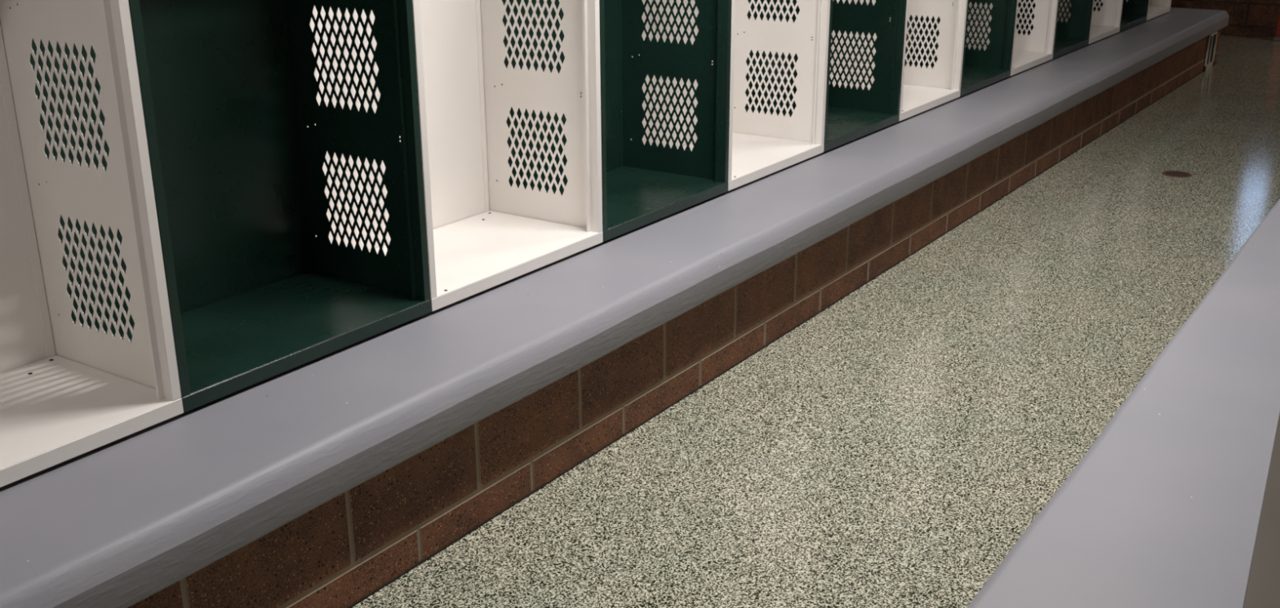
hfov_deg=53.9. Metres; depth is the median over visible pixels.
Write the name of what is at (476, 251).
shelf
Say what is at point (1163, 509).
bench
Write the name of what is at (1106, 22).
locker
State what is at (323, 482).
bench
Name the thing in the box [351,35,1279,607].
floor
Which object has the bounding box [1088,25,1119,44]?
shelf
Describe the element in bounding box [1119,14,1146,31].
shelf
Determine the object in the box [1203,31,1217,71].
vent grille
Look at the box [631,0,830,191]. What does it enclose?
locker
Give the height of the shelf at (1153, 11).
0.035 m
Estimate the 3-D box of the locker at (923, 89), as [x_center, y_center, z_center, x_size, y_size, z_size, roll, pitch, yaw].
[1.169,-1.813,5.696,0.448,1.842,0.753,12,23,32]
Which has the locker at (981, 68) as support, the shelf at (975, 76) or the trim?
the shelf at (975, 76)
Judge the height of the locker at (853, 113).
1.842 m
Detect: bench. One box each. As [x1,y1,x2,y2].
[0,7,1229,607]
[966,199,1279,607]
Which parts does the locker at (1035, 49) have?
panel, panel, frame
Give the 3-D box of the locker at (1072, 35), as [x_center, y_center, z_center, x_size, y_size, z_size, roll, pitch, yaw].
[2.429,-2.434,7.467,0.448,1.842,0.753,12,23,32]
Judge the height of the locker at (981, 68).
1.842 m
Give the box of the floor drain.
[1161,170,1191,177]
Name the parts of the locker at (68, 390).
panel, frame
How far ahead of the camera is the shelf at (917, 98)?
6.02 m
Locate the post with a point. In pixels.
(1277, 37)
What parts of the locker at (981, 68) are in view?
panel, panel, panel, frame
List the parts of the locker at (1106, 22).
panel, frame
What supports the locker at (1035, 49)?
on the bench at (323, 482)
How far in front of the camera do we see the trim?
2.11 m
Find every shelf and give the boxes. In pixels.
[0,355,183,487]
[114,270,431,412]
[368,210,603,311]
[546,165,728,241]
[677,132,823,191]
[777,106,899,151]
[856,83,960,121]
[920,63,1010,96]
[973,47,1053,75]
[1018,34,1088,58]
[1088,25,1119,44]
[1119,14,1146,31]
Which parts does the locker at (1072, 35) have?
panel, panel, frame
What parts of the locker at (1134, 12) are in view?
panel, frame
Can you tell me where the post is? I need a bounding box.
[1273,9,1279,41]
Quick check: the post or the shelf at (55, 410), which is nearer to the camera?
the shelf at (55, 410)
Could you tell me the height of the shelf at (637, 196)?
0.035 m
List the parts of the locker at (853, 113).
panel, panel, panel, frame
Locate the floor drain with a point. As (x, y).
(1176, 174)
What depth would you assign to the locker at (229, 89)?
3.12 m
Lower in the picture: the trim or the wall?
the trim
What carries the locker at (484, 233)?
on the bench at (323, 482)
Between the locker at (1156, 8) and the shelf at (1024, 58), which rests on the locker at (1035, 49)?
the shelf at (1024, 58)
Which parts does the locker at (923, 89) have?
panel, panel, panel, frame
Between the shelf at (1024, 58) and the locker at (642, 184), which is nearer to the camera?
the locker at (642, 184)
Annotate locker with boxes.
[0,0,183,487]
[8,0,431,412]
[306,0,603,311]
[493,0,731,241]
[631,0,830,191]
[734,0,906,151]
[829,0,967,121]
[904,0,1017,96]
[965,0,1058,75]
[1015,0,1093,58]
[1057,0,1123,44]
[1067,0,1148,31]
[1098,0,1171,21]
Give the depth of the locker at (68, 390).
2.60 m
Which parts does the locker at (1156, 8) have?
panel, frame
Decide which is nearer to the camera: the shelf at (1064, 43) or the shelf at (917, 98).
the shelf at (917, 98)
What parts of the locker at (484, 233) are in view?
panel, panel, frame, panel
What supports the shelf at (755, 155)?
on the locker at (761, 144)
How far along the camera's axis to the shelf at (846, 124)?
5.43 m
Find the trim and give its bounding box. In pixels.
[1243,415,1279,607]
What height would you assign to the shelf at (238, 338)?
0.035 m
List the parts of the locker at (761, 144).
panel, panel, panel, frame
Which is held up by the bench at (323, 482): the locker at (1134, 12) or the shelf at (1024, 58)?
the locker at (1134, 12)
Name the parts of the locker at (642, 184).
panel, panel, frame, panel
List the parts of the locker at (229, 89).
panel, panel, frame, panel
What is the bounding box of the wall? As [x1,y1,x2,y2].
[1170,0,1279,38]
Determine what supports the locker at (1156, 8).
on the bench at (323, 482)

